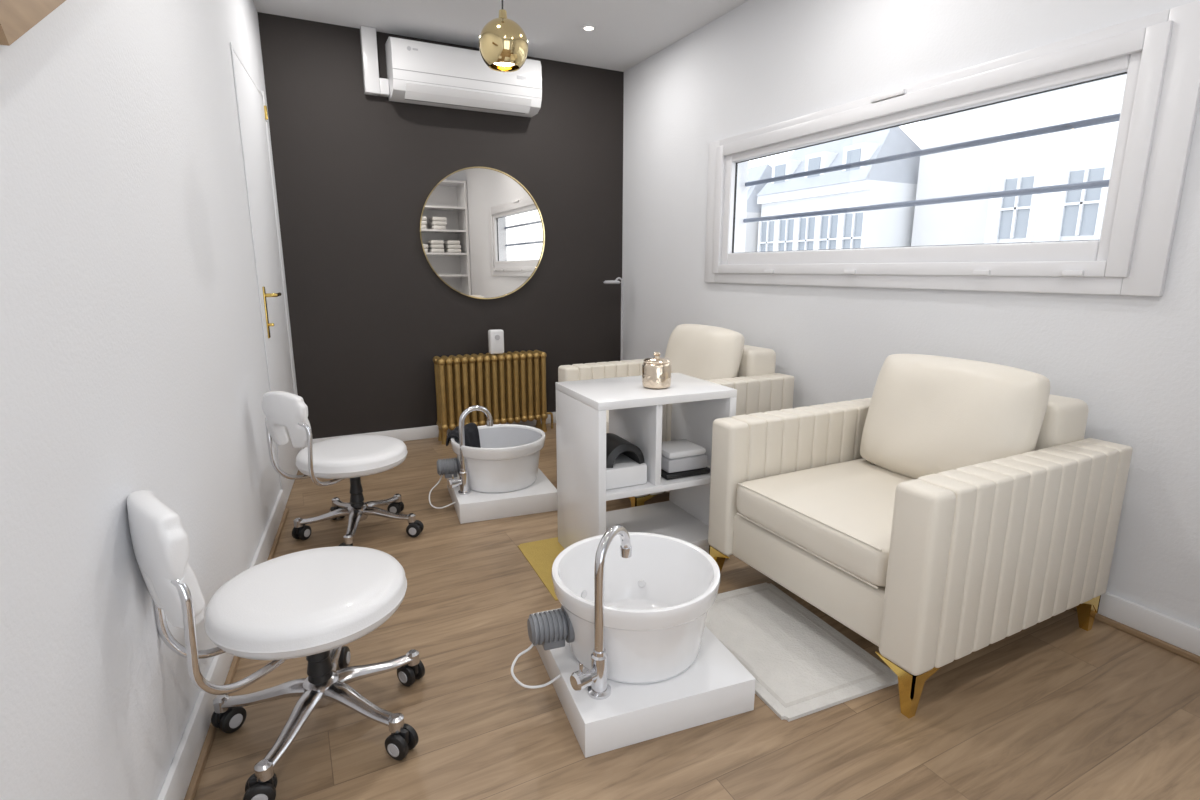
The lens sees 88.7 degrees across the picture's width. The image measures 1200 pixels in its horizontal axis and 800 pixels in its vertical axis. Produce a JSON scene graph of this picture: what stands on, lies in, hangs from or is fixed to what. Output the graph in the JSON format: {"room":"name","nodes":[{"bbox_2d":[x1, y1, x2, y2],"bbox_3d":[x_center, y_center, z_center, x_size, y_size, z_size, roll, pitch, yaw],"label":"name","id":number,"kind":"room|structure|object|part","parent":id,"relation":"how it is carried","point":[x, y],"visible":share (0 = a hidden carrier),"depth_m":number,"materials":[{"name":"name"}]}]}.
{"room":"salon","nodes":[
{"label":"salon","id":0,"kind":"room"},
{"bbox_2d":[0,0,302,799],"bbox_3d":[-0.999,-0.361,1.116,0.120,2.540,5.700,-4,13,-20],"label":"wall","id":1,"kind":"structure","parent":0,"point":[133,355],"depth_m":1.18,"materials":[{"name":"white paint"}]},
{"bbox_2d":[0,0,65,45],"bbox_3d":[-0.897,-0.751,1.000,0.045,0.471,0.662,-4,13,-20],"label":"shelf","id":2,"kind":"object","parent":1,"relation":"attached to","point":[17,17],"visible":1,"depth_m":0.85,"materials":[{"name":"brown wood"}]},
{"bbox_2d":[157,489,284,799],"bbox_3d":[-0.773,0.902,0.959,0.014,0.095,4.360,-4,13,-20],"label":"baseboard","id":3,"kind":"structure","parent":1,"relation":"attached to","point":[175,786],"depth_m":1.49,"materials":[{"name":"white"}]},
{"bbox_2d":[184,508,288,799],"bbox_3d":[-0.767,0.958,0.973,0.026,0.020,4.360,-4,13,-20],"label":"trim","id":4,"kind":"structure","parent":1,"relation":"attached to","point":[197,773],"depth_m":1.51,"materials":[{"name":"brown wood"}]},
{"bbox_2d":[232,45,262,97],"bbox_3d":[-1.683,-1.562,2.946,0.005,0.019,0.805,-4,13,-20],"label":"door frame","id":5,"kind":"structure","parent":1,"relation":"in","point":[234,50],"depth_m":2.87,"materials":[{"name":"white paint"}]},
{"bbox_2d":[230,42,282,489],"bbox_3d":[-1.540,-0.476,2.779,0.005,2.072,0.022,-4,13,-20],"label":"door frame","id":6,"kind":"structure","parent":1,"relation":"attached to","point":[231,46],"depth_m":2.71,"materials":[{"name":"white paint"}]},
{"bbox_2d":[233,51,299,506],"bbox_3d":[-1.656,-0.553,3.174,0.065,2.044,0.807,-4,13,-20],"label":"leaf","id":7,"kind":"object","parent":1,"relation":"attached to","point":[251,105],"depth_m":3.07,"materials":[{"name":"white paint"}]},
{"bbox_3d":[-1.814,-1.560,3.334,0.014,0.070,0.010,-4,13,-20],"label":"hinge","id":8,"kind":"part","parent":7,"relation":"part of","materials":[{"name":"gold metal"}]},
{"bbox_2d":[262,287,270,337],"bbox_3d":[-1.566,-0.411,2.883,0.007,0.240,0.035,-4,13,-20],"label":"plate","id":9,"kind":"object","parent":7,"relation":"attached to","point":[265,302],"depth_m":2.87,"materials":[{"name":"gold metal"}]},
{"bbox_3d":[-1.558,-0.502,2.928,0.056,0.018,0.133,-4,13,-20],"label":"handle","id":10,"kind":"part","parent":7,"relation":"part of","materials":[{"name":"gold metal"}]},
{"bbox_3d":[-1.558,-0.502,2.928,0.056,0.018,0.133,-4,13,-20],"label":"lever","id":11,"kind":"part","parent":7,"relation":"part of","materials":[{"name":"gold metal"}]},
{"bbox_2d":[261,91,301,450],"bbox_3d":[-1.828,-0.649,3.547,0.009,2.090,0.041,-4,13,-20],"label":"door frame","id":12,"kind":"structure","parent":1,"relation":"attached to","point":[261,91],"depth_m":3.49,"materials":[{"name":"white paint"}]},
{"bbox_2d":[257,12,623,448],"bbox_3d":[-0.969,-1.016,4.189,2.800,2.540,0.120,-6,13,-26],"label":"wall","id":13,"kind":"structure","parent":0,"point":[355,172],"depth_m":3.99,"materials":[{"name":"paint"}]},
{"bbox_2d":[360,26,388,96],"bbox_3d":[-1.347,-2.020,3.673,0.138,0.359,0.059,-6,13,-26],"label":"cover","id":14,"kind":"object","parent":13,"relation":"attached to","point":[373,85],"visible":1,"depth_m":3.64,"materials":[{"name":"white plastic"}]},
{"bbox_2d":[313,412,555,443],"bbox_3d":[-0.857,0.188,4.427,2.284,0.085,0.014,-6,13,-26],"label":"baseboard","id":15,"kind":"structure","parent":13,"relation":"attached to","point":[417,433],"depth_m":4.22,"materials":[{"name":"white wood"}]},
{"bbox_2d":[385,36,541,116],"bbox_3d":[-0.836,-2.011,3.857,0.931,0.327,0.206,-6,13,-26],"label":"air conditioner","id":16,"kind":"object","parent":13,"relation":"attached to","point":[418,72],"visible":1,"depth_m":3.75,"materials":[{"name":"white plastic"}]},
{"bbox_2d":[419,167,544,298],"bbox_3d":[-0.783,-1.127,4.180,0.870,0.870,0.021,-6,13,-26],"label":"round mirror","id":17,"kind":"object","parent":13,"relation":"attached to","point":[482,232],"visible":1,"depth_m":4.17,"materials":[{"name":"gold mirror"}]},
{"bbox_2d":[252,0,748,71],"bbox_3d":[-0.064,-1.755,1.325,3.600,0.100,5.717,-6,13,-26],"label":"ceiling","id":18,"kind":"structure","parent":0,"point":[627,33],"depth_m":3.48,"materials":[{"name":"white paint"}]},
{"bbox_2d":[479,0,527,71],"bbox_3d":[-0.314,-1.454,1.938,0.160,0.742,0.160,-6,13,-26],"label":"pendant lamp","id":19,"kind":"object","parent":18,"relation":"hanging from","point":[503,44],"visible":1,"depth_m":1.95,"materials":[{"name":"gold metal"}]},
{"bbox_3d":[-0.314,-1.133,2.006,0.084,0.060,0.084,-6,13,-26],"label":"bulb","id":20,"kind":"part","parent":19,"relation":"part of","materials":[{"name":"white glass"}]},
{"bbox_2d":[582,24,595,30],"bbox_3d":[-0.066,-2.185,3.606,0.080,0.009,0.080,-6,13,-26],"label":"recessed light","id":21,"kind":"object","parent":18,"relation":"in","point":[588,27],"visible":1,"depth_m":3.60,"materials":[{"name":"white"}]},
{"bbox_2d":[194,423,1199,799],"bbox_3d":[-0.064,0.827,1.876,3.600,0.100,5.717,-6,13,-26],"label":"floor","id":22,"kind":"structure","parent":0,"point":[1054,708],"depth_m":1.61,"materials":[{"name":"brown wood"}]},
{"bbox_2d":[127,490,424,799],"bbox_3d":[-0.728,0.482,1.493,0.598,0.734,0.513,-10,15,-38],"label":"stool","id":23,"kind":"object","parent":22,"relation":"on","point":[311,603],"visible":1,"depth_m":1.40,"materials":[{"name":"white leather"}]},
{"bbox_3d":[-0.712,0.480,1.516,0.450,0.079,0.450,-6,13,-26],"label":"seat","id":24,"kind":"part","parent":23,"relation":"part of","materials":[{"name":"white leather"}]},
{"bbox_2d":[262,391,423,545],"bbox_3d":[-1.091,0.257,2.634,0.573,0.699,0.530,-6,13,-26],"label":"stool","id":25,"kind":"object","parent":22,"relation":"on","point":[356,457],"visible":0.94,"depth_m":2.52,"materials":[{"name":"white leather"}]},
{"bbox_3d":[-1.068,0.236,2.656,0.450,0.079,0.450,-6,13,-26],"label":"seat","id":26,"kind":"part","parent":25,"relation":"part of","materials":[{"name":"white leather"}]},
{"bbox_2d":[429,405,556,523],"bbox_3d":[-0.564,0.255,3.070,0.595,0.519,0.510,-4,13,-20],"label":"pedicure foot bath","id":27,"kind":"object","parent":22,"relation":"on","point":[495,473],"visible":1,"depth_m":2.94,"materials":[{"name":"white ceramic"}]},
{"bbox_3d":[-0.739,0.329,3.024,0.126,0.105,0.100,-4,13,-20],"label":"pump motor","id":28,"kind":"part","parent":27,"relation":"part of","materials":[{"name":"grey plastic"}]},
{"bbox_2d":[447,405,492,494],"bbox_3d":[-0.618,0.236,2.930,0.234,0.423,0.063,-6,13,-26],"label":"faucet","id":29,"kind":"object","parent":27,"relation":"on","point":[469,480],"depth_m":2.92,"materials":[{"name":"silver metal"}]},
{"bbox_2d":[450,424,545,492],"bbox_3d":[-0.508,0.294,3.099,0.470,0.240,0.470,-6,13,-26],"label":"tub","id":30,"kind":"object","parent":27,"relation":"in","point":[497,458],"depth_m":2.96,"materials":[{"name":"white"}]},
{"bbox_2d":[433,350,552,444],"bbox_3d":[-0.717,-0.036,4.292,0.835,0.581,0.183,-6,13,-26],"label":"radiator","id":31,"kind":"object","parent":22,"relation":"on","point":[511,385],"visible":0.92,"depth_m":4.20,"materials":[{"name":"brown metal"}]},
{"bbox_2d":[488,329,503,353],"bbox_3d":[-0.709,-0.398,4.194,0.100,0.165,0.064,-6,13,-26],"label":"diffuser","id":32,"kind":"object","parent":31,"relation":"on","point":[495,336],"visible":1,"depth_m":4.17,"materials":[{"name":"white plastic"}]},
{"bbox_2d":[518,537,563,600],"bbox_3d":[-0.001,0.641,2.496,0.550,0.004,0.500,-5,13,-23],"label":"floor mat","id":33,"kind":"object","parent":22,"relation":"on","point":[541,555],"visible":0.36,"depth_m":2.51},
{"bbox_2d":[556,373,736,558],"bbox_3d":[0.171,0.284,2.494,0.580,0.696,0.430,-5,13,-24],"label":"cube shelf","id":34,"kind":"object","parent":33,"relation":"on","point":[635,410],"visible":0.66,"depth_m":2.40,"materials":[{"name":"white laminate"}]},
{"bbox_2d":[606,433,646,489],"bbox_3d":[0.058,0.224,2.341,0.173,0.162,0.200,-5,13,-24],"label":"lamp","id":35,"kind":"object","parent":34,"relation":"in","point":[626,466],"visible":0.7,"depth_m":2.27,"materials":[{"name":"white plastic"}]},
{"bbox_2d":[606,433,644,467],"bbox_3d":[0.061,0.185,2.334,0.160,0.084,0.180,-5,13,-24],"label":"hood","id":36,"kind":"object","parent":35,"relation":"attached to","point":[620,453],"depth_m":2.28,"materials":[{"name":"black plastic"}]},
{"bbox_2d":[606,453,646,489],"bbox_3d":[0.058,0.266,2.350,0.173,0.078,0.200,-5,13,-24],"label":"tray","id":37,"kind":"object","parent":35,"relation":"on","point":[627,470],"depth_m":2.27,"materials":[{"name":"white laminate"}]},
{"bbox_2d":[642,352,670,388],"bbox_3d":[0.220,-0.118,2.376,0.112,0.138,0.112,-6,13,-26],"label":"candle holder","id":38,"kind":"object","parent":34,"relation":"on","point":[656,371],"visible":1,"depth_m":2.33,"materials":[{"name":"gold"}]},
{"bbox_3d":[0.220,-0.166,2.365,0.104,0.039,0.104,-6,13,-26],"label":"lid","id":39,"kind":"part","parent":38,"relation":"part of","materials":[{"name":"beige"}]},
{"bbox_2d":[661,439,709,479],"bbox_3d":[0.309,0.230,2.451,0.200,0.105,0.180,-5,13,-24],"label":"towels","id":40,"kind":"object","parent":34,"relation":"on","point":[680,458],"visible":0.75,"depth_m":2.38,"materials":[{"name":"white fabric"}]},
{"bbox_3d":[0.309,0.193,2.443,0.170,0.030,0.160,-5,13,-24],"label":"lid","id":41,"kind":"part","parent":40,"relation":"part of","materials":[{"name":"white fabric"}]},
{"bbox_2d":[603,277,622,360],"bbox_3d":[0.132,-0.366,4.608,0.230,1.092,0.220,-6,13,-26],"label":"floor lamp","id":42,"kind":"object","parent":22,"relation":"on","point":[615,281],"visible":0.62,"depth_m":4.54,"materials":[{"name":"grey metal"}]},
{"bbox_2d":[511,525,755,757],"bbox_3d":[0.040,0.545,1.714,0.602,0.519,0.510,-4,13,-20],"label":"pedicure foot bath","id":43,"kind":"object","parent":22,"relation":"on","point":[629,655],"visible":1,"depth_m":1.59,"materials":[{"name":"white ceramic"}]},
{"bbox_3d":[-0.131,0.618,1.669,0.126,0.105,0.100,-4,13,-20],"label":"pump motor","id":44,"kind":"part","parent":43,"relation":"part of","materials":[{"name":"grey plastic"}]},
{"bbox_2d":[570,525,631,699],"bbox_3d":[0.009,0.529,1.558,0.212,0.423,0.125,-6,13,-26],"label":"faucet","id":45,"kind":"object","parent":43,"relation":"on","point":[604,637],"depth_m":1.54,"materials":[{"name":"silver metal"}]},
{"bbox_2d":[551,532,720,683],"bbox_3d":[0.099,0.583,1.744,0.470,0.240,0.470,-4,13,-20],"label":"tub","id":46,"kind":"object","parent":43,"relation":"in","point":[649,627],"depth_m":1.64,"materials":[{"name":"white ceramic"}]},
{"bbox_2d":[558,324,794,506],"bbox_3d":[0.373,0.033,3.315,0.931,0.853,0.880,-6,13,-26],"label":"armchair","id":47,"kind":"object","parent":22,"relation":"on","point":[718,355],"visible":0.41,"depth_m":3.13,"materials":[{"name":"beige leather"}]},
{"bbox_2d":[606,410,608,432],"bbox_3d":[0.279,0.106,3.281,0.704,0.143,0.624,-6,13,-26],"label":"seat cushion","id":48,"kind":"object","parent":47,"relation":"on","point":[607,411],"depth_m":3.01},
{"bbox_3d":[0.200,0.013,3.655,0.931,0.495,0.122,-6,13,-26],"label":"arm","id":49,"kind":"part","parent":47,"relation":"part of"},
{"bbox_3d":[0.189,0.494,2.891,0.120,0.128,0.120,-6,13,-26],"label":"leg","id":50,"kind":"part","parent":47,"relation":"part of","materials":[{"name":"gold metal"}]},
{"bbox_2d":[665,324,744,379],"bbox_3d":[0.539,-0.187,3.338,0.218,0.444,0.584,11,6,-29],"label":"cushion","id":51,"kind":"object","parent":47,"relation":"on","point":[704,352],"depth_m":3.17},
{"bbox_3d":[0.545,0.154,2.996,0.931,0.495,0.122,-6,13,-26],"label":"arm","id":52,"kind":"part","parent":47,"relation":"part of"},
{"bbox_3d":[0.700,-0.013,3.476,0.185,0.615,0.640,-6,13,-26],"label":"backrest frame","id":53,"kind":"part","parent":47,"relation":"part of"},
{"bbox_2d":[705,582,897,721],"bbox_3d":[0.554,0.756,1.939,0.420,0.011,0.600,-5,13,-23],"label":"bath mat","id":54,"kind":"object","parent":22,"relation":"on","point":[801,665],"visible":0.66,"depth_m":1.86,"materials":[{"name":"white fabric"}]},
{"bbox_2d":[708,354,1132,717],"bbox_3d":[1.015,0.294,2.087,0.931,0.853,0.880,-6,13,-26],"label":"armchair","id":55,"kind":"object","parent":22,"relation":"on","point":[942,515],"visible":1,"depth_m":1.85,"materials":[{"name":"beige leather"}]},
{"bbox_3d":[0.493,0.618,2.309,0.120,0.128,0.120,-6,13,-26],"label":"leg","id":56,"kind":"part","parent":55,"relation":"part of","materials":[{"name":"gold metal"}]},
{"bbox_3d":[0.842,0.275,2.428,0.931,0.495,0.122,-6,13,-26],"label":"arm","id":57,"kind":"part","parent":55,"relation":"part of"},
{"bbox_3d":[1.017,0.504,2.133,0.885,0.165,0.650,-6,13,-26],"label":"frame","id":58,"kind":"part","parent":55,"relation":"part of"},
{"bbox_2d":[736,458,912,586],"bbox_3d":[0.921,0.368,2.054,0.704,0.143,0.624,-6,13,-26],"label":"seat cushion","id":59,"kind":"object","parent":55,"relation":"on","point":[836,514],"depth_m":1.95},
{"bbox_3d":[0.831,0.756,1.663,0.120,0.128,0.120,-6,13,-26],"label":"leg","id":60,"kind":"part","parent":55,"relation":"part of","materials":[{"name":"gold metal"}]},
{"bbox_2d":[860,354,1049,478],"bbox_3d":[1.182,0.075,2.110,0.217,0.444,0.584,11,6,-29],"label":"cushion","id":61,"kind":"object","parent":55,"relation":"on","point":[927,414],"depth_m":2.01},
{"bbox_3d":[1.188,0.416,1.768,0.931,0.495,0.122,-6,13,-26],"label":"arm","id":62,"kind":"part","parent":55,"relation":"part of"},
{"bbox_3d":[1.342,0.249,2.248,0.185,0.615,0.640,-6,13,-26],"label":"backrest frame","id":63,"kind":"part","parent":55,"relation":"part of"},
{"bbox_3d":[1.532,0.681,2.014,0.120,0.128,0.120,-6,13,-26],"label":"leg","id":64,"kind":"part","parent":55,"relation":"part of","materials":[{"name":"gold metal"}]},
{"bbox_2d":[622,0,1199,627],"bbox_3d":[1.472,-0.628,2.369,0.150,2.540,5.617,-6,13,-26],"label":"wall","id":65,"kind":"structure","parent":0,"point":[1134,361],"depth_m":2.57,"materials":[{"name":"white paint"}]},
{"bbox_2d":[764,270,773,272],"bbox_3d":[0.905,-0.680,3.248,0.029,0.011,0.069,-6,13,-26],"label":"air vent","id":66,"kind":"object","parent":65,"relation":"attached to","point":[765,271],"depth_m":3.24,"materials":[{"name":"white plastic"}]},
{"bbox_2d":[844,270,855,273],"bbox_3d":[1.146,-0.581,2.789,0.029,0.014,0.063,-6,13,-26],"label":"air vent","id":67,"kind":"object","parent":65,"relation":"attached to","point":[845,271],"depth_m":2.78,"materials":[{"name":"white plastic"}]},
{"bbox_2d":[870,89,905,102],"bbox_3d":[1.199,-1.254,2.539,0.029,0.024,0.169,-6,13,-26],"label":"air vent","id":68,"kind":"object","parent":65,"relation":"attached to","point":[900,92],"depth_m":2.54,"materials":[{"name":"white plastic"}]},
{"bbox_2d":[721,51,1141,264],"bbox_3d":[1.192,-0.925,2.730,0.059,0.660,2.010,-6,13,-26],"label":"window","id":69,"kind":"structure","parent":65,"relation":"in","point":[1093,250],"depth_m":2.31,"materials":[{"name":"white plastic"}]},
{"bbox_2d":[732,72,1126,252],"bbox_3d":[1.200,-0.931,2.732,0.012,0.510,1.870,-6,13,-26],"label":"gasket","id":70,"kind":"object","parent":69,"relation":"attached to","point":[1124,72],"visible":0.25,"depth_m":2.54,"materials":[{"name":"black plastic"}]},
{"bbox_2d":[743,113,1119,222],"bbox_3d":[1.303,-0.983,2.775,0.024,0.229,1.950,-6,13,-26],"label":"railing","id":71,"kind":"object","parent":65,"relation":"attached to","point":[1115,117],"visible":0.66,"depth_m":2.49,"materials":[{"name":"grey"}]},
{"bbox_2d":[704,0,1199,295],"bbox_3d":[1.164,-0.912,2.729,0.021,0.805,2.250,-6,13,-26],"label":"window frame","id":72,"kind":"structure","parent":65,"relation":"attached to","point":[1180,93],"depth_m":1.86,"materials":[{"name":"white plastic"}]},
{"bbox_2d":[973,270,990,274],"bbox_3d":[1.418,-0.471,2.267,0.029,0.015,0.064,-6,13,-26],"label":"air vent","id":73,"kind":"object","parent":65,"relation":"attached to","point":[975,272],"depth_m":2.26,"materials":[{"name":"white plastic"}]},
{"bbox_2d":[1062,270,1084,275],"bbox_3d":[1.554,-0.415,2.007,0.029,0.016,0.064,-6,13,-26],"label":"air vent","id":74,"kind":"object","parent":65,"relation":"attached to","point":[1065,272],"depth_m":2.00,"materials":[{"name":"white plastic"}]},
{"bbox_2d":[1071,607,1199,663],"bbox_3d":[1.397,0.614,2.586,0.026,0.020,5.402,-6,13,-26],"label":"trim","id":75,"kind":"structure","parent":65,"relation":"attached to","point":[1174,649],"depth_m":1.93,"materials":[{"name":"brown wood"}]},
{"bbox_2d":[1098,592,1199,655],"bbox_3d":[1.398,0.563,2.584,0.016,0.080,5.417,-6,13,-26],"label":"baseboard","id":76,"kind":"structure","parent":65,"relation":"attached to","point":[1185,636],"depth_m":1.93,"materials":[{"name":"white wood"}]},
{"label":"outside","id":77,"kind":"structure","parent":0,"visible":0},
{"bbox_3d":[10.811,0.844,16.174,26.500,0.100,42.000,-6,13,-26],"label":"ground","id":78,"kind":"structure","parent":77,"visible":0},
{"bbox_2d":[745,164,771,251],"bbox_3d":[4.183,-3.290,18.773,3.200,6.900,3.900,-6,13,-26],"label":"building","id":79,"kind":"structure","parent":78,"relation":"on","point":[764,171],"depth_m":16.23,"materials":[{"name":"stone"}]},
{"bbox_2d":[757,126,920,251],"bbox_3d":[6.247,-2.827,15.645,3.200,7.300,3.480,-6,13,-26],"label":"building","id":80,"kind":"structure","parent":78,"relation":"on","point":[891,181],"depth_m":13.81,"materials":[{"name":"grey paint"}]},
{"bbox_2d":[911,103,1001,245],"bbox_3d":[8.636,-3.869,13.342,3.200,10.300,2.000,-6,13,-26],"label":"building","id":81,"kind":"structure","parent":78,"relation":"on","point":[965,171],"depth_m":12.65,"materials":[{"name":"paint"}]},
{"bbox_2d":[984,74,1126,243],"bbox_3d":[9.514,-2.454,10.543,3.200,8.700,4.200,-6,13,-26],"label":"building","id":82,"kind":"structure","parent":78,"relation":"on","point":[1084,154],"depth_m":10.49,"materials":[{"name":"grey"}]}
]}

